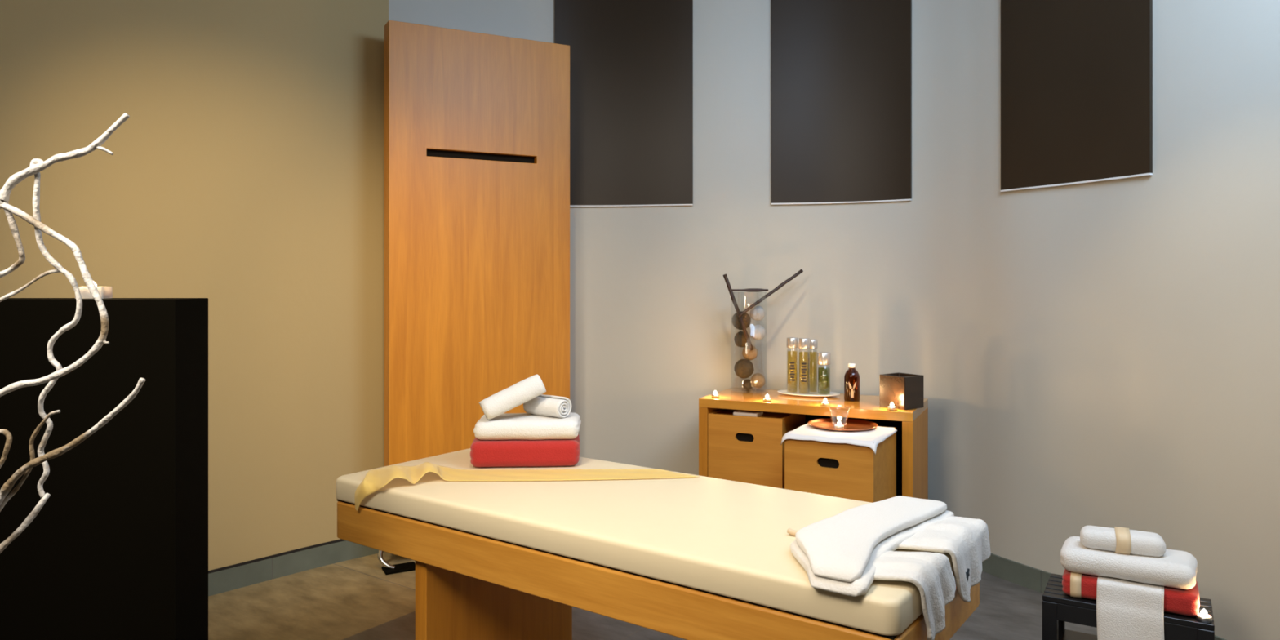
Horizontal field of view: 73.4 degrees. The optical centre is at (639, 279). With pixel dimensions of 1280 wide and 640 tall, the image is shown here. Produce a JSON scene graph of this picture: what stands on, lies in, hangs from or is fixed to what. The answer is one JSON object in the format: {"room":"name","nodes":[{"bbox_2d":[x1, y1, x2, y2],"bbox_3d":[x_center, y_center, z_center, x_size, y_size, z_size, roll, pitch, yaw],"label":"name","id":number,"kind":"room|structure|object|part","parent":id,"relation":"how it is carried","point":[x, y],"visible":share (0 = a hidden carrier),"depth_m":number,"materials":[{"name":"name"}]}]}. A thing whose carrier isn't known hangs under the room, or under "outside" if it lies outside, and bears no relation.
{"room":"spa","nodes":[
{"label":"spa","id":0,"kind":"room"},
{"bbox_2d":[0,0,388,570],"bbox_3d":[-2.725,-0.220,3.149,0.181,3.300,3.980,0,0,42],"label":"wall","id":1,"kind":"structure","parent":0,"point":[244,173],"depth_m":3.98,"materials":[{"name":"beige paint"}]},
{"bbox_2d":[208,538,378,595],"bbox_3d":[-2.672,1.374,3.088,0.043,0.112,3.959,0,0,42],"label":"baseboard","id":2,"kind":"structure","parent":1,"relation":"attached to","point":[222,580],"depth_m":4.14,"materials":[{"name":"stone"}]},
{"bbox_2d":[208,551,1097,639],"bbox_3d":[-0.700,1.470,1.500,7.200,0.080,7.600,0,0,0],"label":"floor","id":3,"kind":"structure","parent":0,"point":[352,599],"depth_m":3.71,"materials":[{"name":"tile"}]},
{"bbox_2d":[0,297,208,639],"bbox_3d":[-1.677,0.737,2.025,1.245,1.386,0.150,0,0,0],"label":"partition","id":4,"kind":"object","parent":3,"relation":"on","point":[117,548],"depth_m":1.95,"materials":[{"name":"black"}]},
{"bbox_2d":[75,286,112,298],"bbox_3d":[-1.284,0.029,2.020,0.060,0.028,0.060,0,0,-12],"label":"candle holder","id":5,"kind":"object","parent":4,"relation":"on","point":[105,292],"visible":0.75,"depth_m":2.00,"materials":[{"name":"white glass"}]},
{"bbox_2d":[377,20,569,574],"bbox_3d":[-0.838,0.073,4.478,1.033,2.714,0.190,0,0,-28],"label":"wooden screen","id":6,"kind":"object","parent":3,"relation":"on","point":[477,125],"visible":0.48,"depth_m":4.44,"materials":[{"name":"brown wood"}]},
{"bbox_3d":[-1.185,1.424,4.244,0.160,0.012,0.105,0,0,-28],"label":"foot plate","id":7,"kind":"part","parent":6,"relation":"part of","materials":[{"name":"black metal"}]},
{"bbox_2d":[336,448,979,639],"bbox_3d":[-0.036,1.057,2.725,2.000,0.746,0.780,0,0,36],"label":"massage table","id":8,"kind":"object","parent":3,"relation":"on","point":[700,557],"visible":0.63,"depth_m":2.47,"materials":[{"name":"beige leather"}]},
{"bbox_3d":[-0.496,1.163,3.058,0.055,0.534,0.720,0,0,36],"label":"leg","id":9,"kind":"part","parent":8,"relation":"part of","materials":[{"name":"brown wood"}]},
{"bbox_2d":[470,433,580,466],"bbox_3d":[-0.427,0.635,3.235,0.402,0.098,0.252,0,0,-4],"label":"folded towel","id":10,"kind":"object","parent":8,"relation":"on","point":[548,452],"visible":0.76,"depth_m":3.11,"materials":[{"name":"red fabric"}]},
{"bbox_2d":[473,412,581,439],"bbox_3d":[-0.420,0.551,3.236,0.392,0.077,0.235,0,0,-3],"label":"folded towel","id":11,"kind":"object","parent":10,"relation":"on","point":[505,426],"visible":0.9,"depth_m":3.13,"materials":[{"name":"white fabric"}]},
{"bbox_2d":[479,374,546,419],"bbox_3d":[-0.473,0.434,3.187,0.245,0.162,0.088,0,0,-18],"label":"rolled towel","id":12,"kind":"object","parent":11,"relation":"on","point":[532,387],"visible":1,"depth_m":3.15,"materials":[{"name":"white fabric"}]},
{"bbox_2d":[523,394,571,417],"bbox_3d":[-0.350,0.475,3.247,0.183,0.078,0.080,0,0,37],"label":"rolled towel","id":13,"kind":"object","parent":11,"relation":"on","point":[557,406],"visible":0.96,"depth_m":3.21,"materials":[{"name":"white fabric"}]},
{"bbox_2d":[354,462,698,511],"bbox_3d":[-0.377,0.707,2.963,1.169,0.143,0.334,0,0,0],"label":"table runner","id":14,"kind":"object","parent":8,"relation":"on","point":[375,480],"depth_m":2.96,"materials":[{"name":"gold"}]},
{"bbox_2d":[786,495,991,639],"bbox_3d":[0.599,0.723,2.210,0.440,0.198,0.740,0,0,36],"label":"towels","id":15,"kind":"object","parent":8,"relation":"on","point":[843,553],"visible":1,"depth_m":2.11,"materials":[{"name":"white fabric"}]},
{"bbox_2d":[707,408,804,488],"bbox_3d":[0.609,1.052,4.436,0.385,0.755,0.420,0,0,26],"label":"wooden crate","id":16,"kind":"object","parent":3,"relation":"on","point":[741,448],"visible":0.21,"depth_m":4.25,"materials":[{"name":"brown wood"}]},
{"bbox_2d":[733,409,763,417],"bbox_3d":[0.543,0.671,4.319,0.131,0.020,0.101,0,0,26],"label":"folded cloth","id":17,"kind":"object","parent":16,"relation":"on","point":[740,412],"visible":0.93,"depth_m":4.29,"materials":[{"name":"white fabric"}]},
{"bbox_3d":[0.610,0.693,4.439,0.354,0.024,0.384,0,0,26],"label":"lid","id":18,"kind":"part","parent":16,"relation":"part of","materials":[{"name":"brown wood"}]},
{"bbox_2d":[698,386,928,499],"bbox_3d":[0.877,1.015,4.348,1.045,0.830,0.505,0,0,26],"label":"shelf unit","id":19,"kind":"object","parent":3,"relation":"on","point":[911,425],"visible":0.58,"depth_m":4.22,"materials":[{"name":"brown wood"}]},
{"bbox_3d":[0.429,1.037,4.567,0.047,0.786,0.505,0,0,26],"label":"panel","id":20,"kind":"part","parent":19,"relation":"part of","materials":[{"name":"brown wood"}]},
{"bbox_2d":[711,390,719,397],"bbox_3d":[0.385,0.582,4.385,0.038,0.036,0.038,0,0,0],"label":"tealight","id":21,"kind":"object","parent":19,"relation":"on","point":[714,395],"visible":1,"depth_m":4.38,"materials":[{"name":"white wax"}]},
{"bbox_2d":[711,394,719,397],"bbox_3d":[0.385,0.592,4.385,0.038,0.016,0.038,0,0,0],"label":"cup","id":22,"kind":"object","parent":21,"relation":"on","point":[713,395],"depth_m":4.37,"materials":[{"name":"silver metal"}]},
{"bbox_2d":[763,394,771,401],"bbox_3d":[0.629,0.582,4.244,0.038,0.036,0.038,0,0,0],"label":"tealight","id":23,"kind":"object","parent":19,"relation":"on","point":[766,398],"visible":1,"depth_m":4.23,"materials":[{"name":"white wax"}]},
{"bbox_2d":[763,397,771,401],"bbox_3d":[0.629,0.592,4.244,0.038,0.016,0.038,0,0,0],"label":"cup","id":24,"kind":"object","parent":23,"relation":"on","point":[766,399],"depth_m":4.23,"materials":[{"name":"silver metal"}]},
{"bbox_2d":[777,389,839,396],"bbox_3d":[0.876,0.593,4.473,0.330,0.014,0.205,0,0,26],"label":"oval dish","id":25,"kind":"object","parent":19,"relation":"on","point":[803,393],"visible":0.97,"depth_m":4.49,"materials":[{"name":"white ceramic"}]},
{"bbox_2d":[786,337,798,381],"bbox_3d":[0.794,0.448,4.474,0.059,0.295,0.060,0,0,0],"label":"oil bottle","id":26,"kind":"object","parent":25,"relation":"on","point":[792,342],"visible":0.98,"depth_m":4.45,"materials":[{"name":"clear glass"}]},
{"bbox_2d":[789,361,795,381],"bbox_3d":[0.789,0.474,4.447,0.026,0.099,0.002,0,0,10],"label":"print","id":27,"kind":"object","parent":26,"relation":"attached to","point":[791,362],"depth_m":4.45,"materials":[{"name":"black"}]},
{"bbox_2d":[798,337,809,382],"bbox_3d":[0.846,0.448,4.427,0.059,0.295,0.060,0,0,0],"label":"oil bottle","id":28,"kind":"object","parent":25,"relation":"on","point":[803,343],"visible":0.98,"depth_m":4.40,"materials":[{"name":"clear glass"}]},
{"bbox_2d":[801,362,806,382],"bbox_3d":[0.840,0.474,4.400,0.026,0.099,0.002,0,0,11],"label":"print","id":29,"kind":"object","parent":28,"relation":"attached to","point":[802,363],"depth_m":4.40,"materials":[{"name":"black"}]},
{"bbox_2d":[809,338,817,348],"bbox_3d":[0.903,0.453,4.489,0.052,0.285,0.052,0,0,0],"label":"oil bottle","id":30,"kind":"object","parent":25,"relation":"on","point":[813,342],"visible":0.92,"depth_m":4.47,"materials":[{"name":"clear glass"}]},
{"bbox_2d":[817,351,831,394],"bbox_3d":[0.943,0.482,4.402,0.068,0.225,0.068,0,0,0],"label":"oil bottle","id":31,"kind":"object","parent":25,"relation":"on","point":[823,357],"visible":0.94,"depth_m":4.38,"materials":[{"name":"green glass"}]},
{"bbox_2d":[821,398,829,405],"bbox_3d":[0.885,0.582,4.102,0.038,0.036,0.038,0,0,0],"label":"tealight","id":32,"kind":"object","parent":19,"relation":"on","point":[824,402],"visible":1,"depth_m":4.09,"materials":[{"name":"white wax"}]},
{"bbox_2d":[844,363,859,401],"bbox_3d":[1.054,0.507,4.269,0.076,0.185,0.077,0,0,0],"label":"bottle","id":33,"kind":"object","parent":19,"relation":"on","point":[851,377],"visible":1,"depth_m":4.24,"materials":[{"name":"brown glass"}]},
{"bbox_2d":[848,382,856,397],"bbox_3d":[1.047,0.540,4.234,0.038,0.078,0.006,0,0,11],"label":"print","id":34,"kind":"object","parent":33,"relation":"attached to","point":[851,385],"depth_m":4.23,"materials":[{"name":"white"}]},
{"bbox_3d":[0.984,1.037,4.566,0.950,0.786,0.020,0,0,26],"label":"panel","id":35,"kind":"part","parent":19,"relation":"part of","materials":[{"name":"black wood"}]},
{"bbox_2d":[887,402,896,410],"bbox_3d":[1.163,0.582,3.961,0.038,0.036,0.038,0,0,0],"label":"tealight","id":36,"kind":"object","parent":19,"relation":"on","point":[891,407],"visible":1,"depth_m":3.95,"materials":[{"name":"white wax"}]},
{"bbox_2d":[887,405,896,410],"bbox_3d":[1.163,0.592,3.961,0.038,0.016,0.038,0,0,0],"label":"cup","id":37,"kind":"object","parent":36,"relation":"on","point":[891,407],"depth_m":3.95,"materials":[{"name":"silver metal"}]},
{"bbox_2d":[879,372,924,409],"bbox_3d":[1.235,0.523,4.054,0.146,0.152,0.146,0,0,-36],"label":"cube","id":38,"kind":"object","parent":19,"relation":"on","point":[905,391],"visible":0.99,"depth_m":4.00,"materials":[{"name":"brown metal"}]},
{"bbox_3d":[1.326,1.037,4.129,0.047,0.786,0.505,0,0,26],"label":"panel","id":39,"kind":"part","parent":19,"relation":"part of","materials":[{"name":"brown wood"}]},
{"bbox_3d":[0.587,0.331,4.626,0.196,0.536,0.196,0,0,0],"label":"glass vase","id":40,"kind":"object","parent":19,"relation":"on","visible":0},
{"bbox_2d":[723,274,753,350],"bbox_3d":[0.525,0.172,4.590,0.166,0.410,0.020,0,0,13],"label":"stick","id":41,"kind":"object","parent":40,"relation":"in","point":[725,276],"visible":0.98,"depth_m":4.58,"materials":[{"name":"black wood"}]},
{"bbox_2d":[732,311,751,329],"bbox_3d":[0.550,0.220,4.656,0.103,0.102,0.102,0,0,0],"label":"decorative ball","id":42,"kind":"object","parent":40,"relation":"in","point":[746,318],"visible":0.79,"depth_m":4.62,"materials":[{"name":"brown"}]},
{"bbox_2d":[733,331,750,346],"bbox_3d":[0.553,0.321,4.646,0.086,0.086,0.087,0,0,0],"label":"decorative ball","id":43,"kind":"object","parent":40,"relation":"in","point":[740,339],"visible":0.77,"depth_m":4.61,"materials":[{"name":"brown"}]},
{"bbox_2d":[733,359,754,378],"bbox_3d":[0.558,0.476,4.606,0.104,0.105,0.105,0,0,0],"label":"decorative ball","id":44,"kind":"object","parent":40,"relation":"in","point":[743,368],"visible":1,"depth_m":4.57,"materials":[{"name":"brown"}]},
{"bbox_2d":[742,379,753,390],"bbox_3d":[0.589,0.571,4.681,0.059,0.059,0.059,0,0,0],"label":"decorative ball","id":45,"kind":"object","parent":40,"relation":"in","point":[747,384],"visible":0.88,"depth_m":4.66,"materials":[{"name":"brown"}]},
{"bbox_2d":[742,345,757,360],"bbox_3d":[0.593,0.391,4.626,0.084,0.084,0.083,0,0,0],"label":"decorative ball","id":46,"kind":"object","parent":40,"relation":"in","point":[748,354],"visible":0.92,"depth_m":4.60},
{"bbox_2d":[731,288,768,292],"bbox_3d":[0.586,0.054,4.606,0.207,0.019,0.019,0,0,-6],"label":"rim","id":47,"kind":"object","parent":40,"relation":"in","point":[749,290],"visible":1,"depth_m":4.60,"materials":[{"name":"black"}]},
{"bbox_2d":[749,306,764,320],"bbox_3d":[0.634,0.180,4.636,0.083,0.082,0.084,0,0,0],"label":"decorative ball","id":48,"kind":"object","parent":40,"relation":"in","point":[757,313],"visible":0.98,"depth_m":4.61,"materials":[{"name":"white"}]},
{"bbox_2d":[750,324,765,340],"bbox_3d":[0.634,0.282,4.616,0.083,0.083,0.083,0,0,0],"label":"decorative ball","id":49,"kind":"object","parent":40,"relation":"in","point":[757,332],"visible":1,"depth_m":4.59,"materials":[{"name":"white"}]},
{"bbox_2d":[751,373,765,388],"bbox_3d":[0.637,0.543,4.636,0.078,0.081,0.080,0,0,0],"label":"decorative ball","id":50,"kind":"object","parent":40,"relation":"in","point":[757,380],"visible":1,"depth_m":4.61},
{"bbox_2d":[737,269,803,317],"bbox_3d":[0.703,0.070,4.612,0.392,0.259,0.019,0,0,-20],"label":"stick","id":51,"kind":"object","parent":40,"relation":"in","point":[800,271],"visible":1,"depth_m":4.60,"materials":[{"name":"black wood"}]},
{"bbox_2d":[784,426,896,502],"bbox_3d":[0.901,1.052,3.837,0.385,0.755,0.420,0,0,29],"label":"wooden crate","id":52,"kind":"object","parent":3,"relation":"on","point":[842,470],"visible":0.15,"depth_m":3.67,"materials":[{"name":"brown wood"}]},
{"bbox_2d":[780,423,897,454],"bbox_3d":[0.889,0.695,3.815,0.412,0.053,0.402,0,0,29],"label":"cloth","id":53,"kind":"object","parent":52,"relation":"on","point":[877,435],"visible":0.8,"depth_m":3.71,"materials":[{"name":"white fabric"}]},
{"bbox_2d":[808,417,878,431],"bbox_3d":[0.924,0.661,3.917,0.312,0.014,0.312,0,0,0],"label":"copper tray","id":54,"kind":"object","parent":53,"relation":"on","point":[828,424],"visible":0.99,"depth_m":3.95,"materials":[{"name":"brown metal"}]},
{"bbox_3d":[0.881,0.611,3.795,0.098,0.106,0.098,0,0,0],"label":"glass bowl","id":55,"kind":"object","parent":54,"relation":"on","visible":0},
{"bbox_2d":[835,421,844,429],"bbox_3d":[0.881,0.639,3.795,0.038,0.036,0.038,0,0,0],"label":"tealight","id":56,"kind":"object","parent":55,"relation":"in","point":[838,425],"visible":1,"depth_m":3.79,"materials":[{"name":"white wax"}]},
{"bbox_2d":[835,424,844,429],"bbox_3d":[0.881,0.649,3.795,0.038,0.016,0.038,0,0,0],"label":"cup","id":57,"kind":"object","parent":56,"relation":"on","point":[837,426],"depth_m":3.78,"materials":[{"name":"silver metal"}]},
{"bbox_2d":[1042,573,1214,639],"bbox_3d":[1.611,1.240,2.845,0.478,0.380,0.262,0,0,32],"label":"side table","id":58,"kind":"object","parent":3,"relation":"on","point":[1059,607],"visible":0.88,"depth_m":2.81,"materials":[{"name":"black wood"}]},
{"bbox_3d":[1.369,1.249,2.866,0.045,0.362,0.045,0,0,32],"label":"leg","id":59,"kind":"part","parent":58,"relation":"part of","materials":[{"name":"black wood"}]},
{"bbox_3d":[1.484,1.249,3.051,0.045,0.362,0.045,0,0,32],"label":"leg","id":60,"kind":"part","parent":58,"relation":"part of","materials":[{"name":"black wood"}]},
{"bbox_2d":[1062,629,1097,639],"bbox_3d":[1.611,1.250,2.845,0.388,0.020,0.242,0,0,32],"label":"shelf","id":61,"kind":"object","parent":58,"relation":"attached to","point":[1067,634],"depth_m":2.99,"materials":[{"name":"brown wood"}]},
{"bbox_3d":[1.549,1.097,2.745,0.418,0.056,0.018,0,0,32],"label":"rail","id":62,"kind":"part","parent":58,"relation":"part of","materials":[{"name":"black wood"}]},
{"bbox_2d":[1096,575,1164,639],"bbox_3d":[1.579,1.136,2.759,0.193,0.329,0.118,0,0,32],"label":"hanging towel","id":63,"kind":"object","parent":58,"relation":"hanging from","point":[1126,610],"visible":0.88,"depth_m":2.72,"materials":[{"name":"white fabric"}]},
{"bbox_2d":[1062,568,1199,616],"bbox_3d":[1.616,1.010,2.835,0.386,0.079,0.221,0,0,32],"label":"folded towel","id":64,"kind":"object","parent":58,"relation":"on","point":[1177,601],"visible":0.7,"depth_m":2.71,"materials":[{"name":"red fabric"}]},
{"bbox_2d":[1060,536,1197,589],"bbox_3d":[1.611,0.930,2.837,0.392,0.081,0.228,0,0,32],"label":"folded towel","id":65,"kind":"object","parent":64,"relation":"on","point":[1177,569],"visible":0.88,"depth_m":2.75,"materials":[{"name":"white fabric"}]},
{"bbox_2d":[1080,525,1165,556],"bbox_3d":[1.587,0.858,2.829,0.246,0.074,0.109,0,0,27],"label":"rolled towel","id":66,"kind":"object","parent":65,"relation":"on","point":[1123,540],"visible":1,"depth_m":2.79,"materials":[{"name":"white fabric"}]},
{"bbox_2d":[1195,608,1212,622],"bbox_3d":[1.739,1.032,2.647,0.042,0.036,0.042,0,0,0],"label":"tealight","id":67,"kind":"object","parent":58,"relation":"on","point":[1203,616],"visible":1,"depth_m":2.64,"materials":[{"name":"white wax"}]},
{"bbox_3d":[1.738,1.249,2.639,0.045,0.362,0.045,0,0,32],"label":"leg","id":68,"kind":"part","parent":58,"relation":"part of","materials":[{"name":"black wood"}]},
{"bbox_3d":[-1.168,1.155,1.380,0.300,0.550,0.300,0,0,0],"label":"floor vase","id":69,"kind":"object","parent":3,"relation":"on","visible":0},
{"bbox_2d":[0,112,145,553],"bbox_3d":[-0.968,0.570,1.386,0.426,1.678,0.090,0,0,7],"label":"branch","id":70,"kind":"object","parent":69,"relation":"in","point":[37,165],"visible":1,"depth_m":1.38,"materials":[{"name":"white paint"}]},
{"bbox_2d":[821,401,829,405],"bbox_3d":[0.885,0.592,4.102,0.038,0.016,0.038,0,0,0],"label":"cup","id":71,"kind":"object","parent":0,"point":[823,403],"depth_m":4.09,"materials":[{"name":"silver metal"}]},
{"bbox_2d":[388,0,1279,639],"bbox_3d":[1.090,-0.220,3.906,4.966,3.300,1.782,0,0,36],"label":"wall","id":72,"kind":"structure","parent":0,"point":[1106,353],"depth_m":4.13,"materials":[{"name":"grey paint"}]},
{"bbox_2d":[554,0,693,206],"bbox_3d":[-0.095,-1.141,4.912,0.793,1.438,0.053,0,0,5],"label":"wall panel","id":73,"kind":"object","parent":72,"relation":"attached to","point":[631,61],"visible":0.86,"depth_m":4.91,"materials":[{"name":"brown paint"}]},
{"bbox_2d":[771,0,911,204],"bbox_3d":[1.096,-1.141,4.707,0.752,1.438,0.067,0,0,20],"label":"wall panel","id":74,"kind":"object","parent":72,"relation":"attached to","point":[842,69],"visible":1,"depth_m":4.72,"materials":[{"name":"brown paint"}]},
{"bbox_2d":[1000,0,1152,191],"bbox_3d":[1.901,-1.141,3.785,0.036,1.438,0.737,0,0,-26],"label":"window blind","id":75,"kind":"object","parent":72,"relation":"attached to","point":[1077,75],"visible":1,"depth_m":3.77,"materials":[{"name":"brown paint"}]},
{"bbox_2d":[982,553,1226,639],"bbox_3d":[1.060,1.380,3.833,4.710,0.100,1.636,0,0,36],"label":"baseboard","id":76,"kind":"structure","parent":72,"relation":"attached to","point":[1022,575],"depth_m":4.03,"materials":[{"name":"stone"}]}
]}

